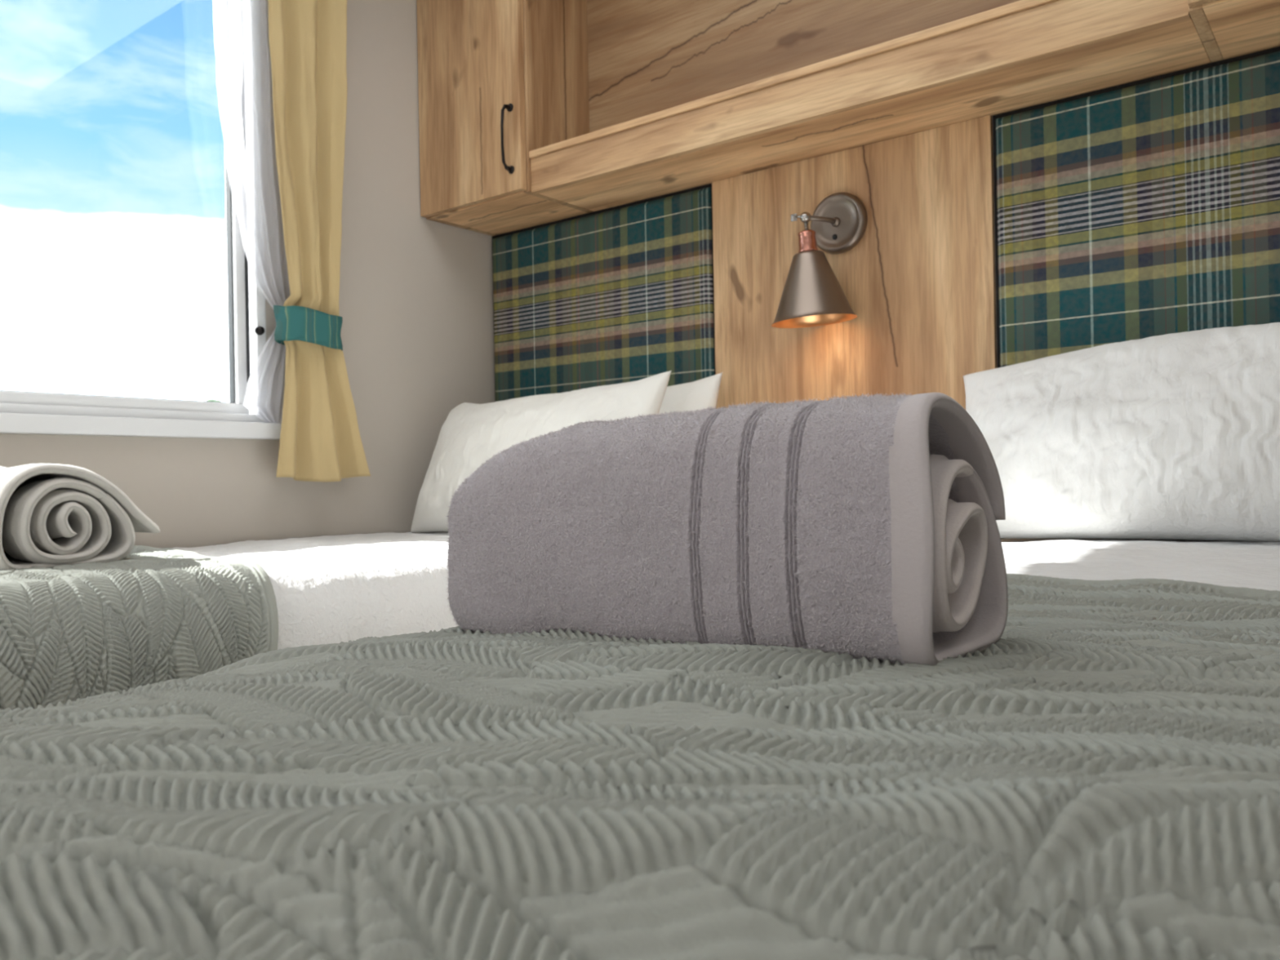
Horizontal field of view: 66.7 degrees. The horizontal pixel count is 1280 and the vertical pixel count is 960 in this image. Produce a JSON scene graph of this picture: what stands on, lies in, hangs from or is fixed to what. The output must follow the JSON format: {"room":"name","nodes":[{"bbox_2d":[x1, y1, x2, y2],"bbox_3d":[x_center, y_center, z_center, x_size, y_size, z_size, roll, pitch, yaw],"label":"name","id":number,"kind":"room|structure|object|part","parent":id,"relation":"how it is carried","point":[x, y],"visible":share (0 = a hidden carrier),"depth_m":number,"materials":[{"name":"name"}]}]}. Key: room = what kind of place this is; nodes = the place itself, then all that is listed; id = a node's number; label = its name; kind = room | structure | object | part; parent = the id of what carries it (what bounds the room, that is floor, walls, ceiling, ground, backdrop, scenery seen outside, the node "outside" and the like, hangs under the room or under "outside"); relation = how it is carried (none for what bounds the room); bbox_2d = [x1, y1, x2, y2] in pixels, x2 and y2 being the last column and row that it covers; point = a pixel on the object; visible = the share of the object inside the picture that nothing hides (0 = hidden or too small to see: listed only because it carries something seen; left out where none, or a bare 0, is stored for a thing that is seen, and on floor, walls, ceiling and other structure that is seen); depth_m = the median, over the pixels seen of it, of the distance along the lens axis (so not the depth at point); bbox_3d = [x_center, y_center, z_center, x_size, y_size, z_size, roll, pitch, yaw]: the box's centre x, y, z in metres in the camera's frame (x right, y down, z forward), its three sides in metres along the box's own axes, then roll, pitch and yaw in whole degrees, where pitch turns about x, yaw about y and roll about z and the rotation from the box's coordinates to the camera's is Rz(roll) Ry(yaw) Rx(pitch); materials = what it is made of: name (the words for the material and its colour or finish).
{"room":"bedroom","nodes":[
{"label":"bedroom","id":0,"kind":"room"},
{"bbox_2d":[0,0,494,548],"bbox_3d":[-1.297,-0.355,1.598,0.060,2.080,2.850,-1,0,38],"label":"wall","id":1,"kind":"structure","parent":0,"point":[415,297],"depth_m":2.39,"materials":[{"name":"beige paint"}]},
{"bbox_2d":[0,153,281,439],"bbox_3d":[-1.185,-0.665,1.722,0.085,1.165,1.150,-1,0,38],"label":"window","id":2,"kind":"structure","parent":1,"relation":"in","point":[22,412],"depth_m":2.01,"materials":[{"name":"white plastic"}]},
{"bbox_3d":[-1.193,-0.682,1.733,0.059,1.130,1.100,-1,0,38],"label":"frame","id":3,"kind":"part","parent":2,"relation":"part of","materials":[{"name":"white plastic"}]},
{"bbox_3d":[-1.154,-0.101,1.705,0.032,0.036,1.150,-1,0,38],"label":"sill","id":4,"kind":"part","parent":2,"relation":"part of","materials":[{"name":"white plastic"}]},
{"bbox_3d":[-0.832,-0.327,2.130,0.014,0.020,0.020,-1,0,38],"label":"latch knob","id":5,"kind":"part","parent":2,"relation":"part of","materials":[{"name":"black metal"}]},
{"bbox_2d":[416,0,593,235],"bbox_3d":[-0.356,-0.981,2.477,0.369,0.605,0.292,-1,0,38],"label":"upper cabinet","id":6,"kind":"object","parent":1,"relation":"attached to","point":[500,82],"visible":0.98,"depth_m":2.39,"materials":[{"name":"brown wood"}]},
{"bbox_3d":[-0.479,-0.979,2.605,0.018,0.605,0.240,-1,0,38],"label":"panel","id":7,"kind":"part","parent":6,"relation":"part of","materials":[{"name":"brown wood"}]},
{"bbox_3d":[-0.421,-0.980,2.396,0.361,0.600,0.018,-1,0,38],"label":"door","id":8,"kind":"part","parent":6,"relation":"part of","materials":[{"name":"brown wood"}]},
{"bbox_3d":[-0.314,-0.806,2.284,0.019,0.166,0.033,-1,0,38],"label":"handle","id":9,"kind":"part","parent":6,"relation":"part of","materials":[{"name":"black metal"}]},
{"bbox_3d":[-0.334,-0.689,2.498,0.333,0.018,0.238,-1,0,38],"label":"panel","id":10,"kind":"part","parent":6,"relation":"part of","materials":[{"name":"brown wood"}]},
{"bbox_3d":[-0.201,-0.984,2.390,0.018,0.605,0.240,-1,0,38],"label":"panel","id":11,"kind":"part","parent":6,"relation":"part of","materials":[{"name":"brown wood"}]},
{"bbox_3d":[-1.147,-1.318,1.714,0.064,0.022,1.500,-1,0,38],"label":"rail","id":12,"kind":"object","parent":1,"relation":"attached to","visible":0},
{"bbox_2d":[212,0,290,424],"bbox_3d":[-0.844,-0.715,2.103,0.029,1.188,0.183,-1,0,38],"label":"sheer curtain","id":13,"kind":"object","parent":12,"relation":"hanging from","point":[244,81],"visible":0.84,"depth_m":2.11,"materials":[{"name":"white fabric"}]},
{"bbox_2d":[267,0,370,481],"bbox_3d":[-0.737,-0.653,2.179,0.075,1.316,0.265,-1,0,38],"label":"curtain","id":14,"kind":"object","parent":12,"relation":"hanging from","point":[321,441],"visible":1,"depth_m":2.17,"materials":[{"name":"fabric"}]},
{"bbox_2d":[991,115,997,367],"bbox_3d":[0.450,-0.389,2.086,2.229,2.080,0.060,-1,0,38],"label":"wall","id":15,"kind":"structure","parent":0,"point":[992,116],"depth_m":1.87,"materials":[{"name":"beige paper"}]},
{"bbox_2d":[492,183,715,401],"bbox_3d":[-0.114,-0.158,2.472,0.734,1.048,0.023,-1,0,38],"label":"headboard","id":16,"kind":"object","parent":15,"relation":"attached to","point":[624,293],"visible":0.44,"depth_m":2.43,"materials":[{"name":"fabric"}]},
{"bbox_2d":[711,115,997,409],"bbox_3d":[0.434,-0.030,2.056,0.635,1.324,0.014,-1,0,38],"label":"wall panel","id":17,"kind":"object","parent":15,"relation":"attached to","point":[919,282],"visible":0.36,"depth_m":2.00,"materials":[{"name":"brown wood"}]},
{"bbox_2d":[771,191,867,328],"bbox_3d":[0.354,-0.461,1.993,0.175,0.283,0.175,-1,0,38],"label":"wall lamp","id":18,"kind":"object","parent":17,"relation":"attached to","point":[812,295],"visible":1,"depth_m":1.98,"materials":[{"name":"metal"}]},
{"bbox_3d":[0.356,-0.393,1.993,0.175,0.146,0.175,-1,0,38],"label":"lamp shade","id":19,"kind":"part","parent":18,"relation":"part of","materials":[{"name":"silver metal"}]},
{"bbox_3d":[0.376,-0.539,2.017,0.091,0.020,0.020,-1,0,-29],"label":"arm","id":20,"kind":"part","parent":18,"relation":"part of"},
{"bbox_2d":[831,234,837,239],"bbox_3d":[0.408,-0.510,2.039,0.011,0.011,0.009,-1,0,38],"label":"switch","id":21,"kind":"object","parent":18,"relation":"attached to","point":[833,236],"depth_m":2.04,"materials":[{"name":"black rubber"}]},
{"bbox_2d":[528,0,1211,211],"bbox_3d":[0.347,-0.993,1.967,1.366,0.607,0.238,-1,0,38],"label":"wall shelf","id":22,"kind":"object","parent":15,"relation":"attached to","point":[683,95],"visible":0.91,"depth_m":1.97,"materials":[{"name":"brown wood"}]},
{"bbox_3d":[0.415,-1.005,2.055,1.366,0.586,0.016,-1,0,38],"label":"panel","id":23,"kind":"part","parent":22,"relation":"part of","materials":[{"name":"brown wood"}]},
{"bbox_2d":[992,46,1279,538],"bbox_3d":[0.971,-0.179,1.633,0.732,1.048,0.023,-1,0,38],"label":"headboard","id":24,"kind":"object","parent":15,"relation":"attached to","point":[1150,206],"visible":0.4,"depth_m":1.69,"materials":[{"name":"fabric"}]},
{"bbox_2d":[1187,0,1279,62],"bbox_3d":[1.017,-1.007,1.415,0.369,0.605,0.292,-1,0,38],"label":"upper cabinet","id":25,"kind":"object","parent":15,"relation":"attached to","point":[1226,29],"visible":1,"depth_m":1.50,"materials":[{"name":"brown wood"}]},
{"bbox_3d":[0.952,-1.006,1.334,0.361,0.600,0.018,-1,0,38],"label":"door","id":26,"kind":"part","parent":25,"relation":"part of","materials":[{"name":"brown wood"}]},
{"bbox_3d":[0.895,-1.005,1.543,0.018,0.605,0.240,-1,0,38],"label":"panel","id":27,"kind":"part","parent":25,"relation":"part of","materials":[{"name":"brown wood"}]},
{"bbox_3d":[-0.419,0.693,0.934,2.229,0.050,2.970,-1,0,38],"label":"floor","id":28,"kind":"structure","parent":0,"visible":0},
{"bbox_3d":[0.368,0.401,0.902,0.744,0.505,1.868,-1,0,38],"label":"bed","id":29,"kind":"object","parent":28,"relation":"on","visible":0},
{"bbox_2d":[1000,537,1279,591],"bbox_3d":[0.346,0.227,0.894,0.814,0.255,1.909,-1,0,38],"label":"sheet","id":30,"kind":"object","parent":29,"relation":"on","point":[1228,563],"visible":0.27,"depth_m":1.24,"materials":[{"name":"white fabric"}]},
{"bbox_2d":[0,573,1279,959],"bbox_3d":[0.081,0.246,0.560,0.820,0.305,1.070,-1,0,38],"label":"coverlet","id":31,"kind":"object","parent":30,"relation":"on","point":[1100,780],"visible":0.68,"depth_m":0.31,"materials":[{"name":"grey fabric"}]},
{"bbox_2d":[444,392,1008,665],"bbox_3d":[0.035,0.039,0.694,0.409,0.182,0.159,-1,0,35],"label":"rolled towel","id":32,"kind":"object","parent":31,"relation":"on","point":[864,526],"visible":0.88,"depth_m":0.60,"materials":[{"name":"grey fabric"}]},
{"bbox_2d":[963,322,1279,542],"bbox_3d":[0.888,-0.072,1.536,0.807,0.341,0.229,-1,0,33],"label":"pillow","id":33,"kind":"object","parent":30,"relation":"on","point":[1173,436],"visible":0.9,"depth_m":1.52,"materials":[{"name":"white fabric"}]},
{"bbox_3d":[-0.679,0.420,1.711,0.686,0.505,1.868,-1,0,38],"label":"bed","id":34,"kind":"object","parent":28,"relation":"on","visible":0},
{"bbox_2d":[173,531,458,649],"bbox_3d":[-0.683,0.248,1.690,0.756,0.250,1.905,-1,0,38],"label":"sheet","id":35,"kind":"object","parent":34,"relation":"on","point":[328,589],"visible":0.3,"depth_m":1.51,"materials":[{"name":"white fabric"}]},
{"bbox_2d":[0,545,278,710],"bbox_3d":[-0.977,0.266,1.299,0.768,0.297,0.915,-1,0,38],"label":"coverlet","id":36,"kind":"object","parent":35,"relation":"on","point":[149,615],"visible":0.52,"depth_m":1.19,"materials":[{"name":"grey fabric"}]},
{"bbox_2d":[0,462,160,570],"bbox_3d":[-0.945,0.057,1.504,0.409,0.163,0.236,-1,0,40],"label":"rolled towel","id":37,"kind":"object","parent":36,"relation":"on","point":[51,515],"visible":0.96,"depth_m":1.38,"materials":[{"name":"grey fabric"}]},
{"bbox_2d":[410,370,671,532],"bbox_3d":[-0.255,-0.050,2.196,0.714,0.346,0.208,-1,0,38],"label":"pillow","id":38,"kind":"object","parent":35,"relation":"on","point":[471,433],"visible":0.41,"depth_m":2.19,"materials":[{"name":"white fabric"}]},
{"bbox_2d":[657,372,722,415],"bbox_3d":[-0.122,-0.055,2.326,0.728,0.352,0.138,-1,0,40],"label":"pillow","id":39,"kind":"object","parent":35,"relation":"on","point":[702,393],"visible":0.04,"depth_m":2.14,"materials":[{"name":"white fabric"}]},
{"label":"outside","id":40,"kind":"structure","parent":0,"visible":0},
{"bbox_3d":[-58.940,2.630,70.862,260.000,0.300,280.000,-1,0,38],"label":"ground","id":41,"kind":"structure","parent":40,"visible":0},
{"bbox_2d":[206,398,222,402],"bbox_3d":[-26.273,-1.605,60.708,3.484,6.927,4.055,-1,0,38],"label":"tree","id":42,"kind":"object","parent":41,"relation":"on","point":[211,399],"visible":0.02,"depth_m":60.04,"materials":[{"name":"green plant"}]}
]}

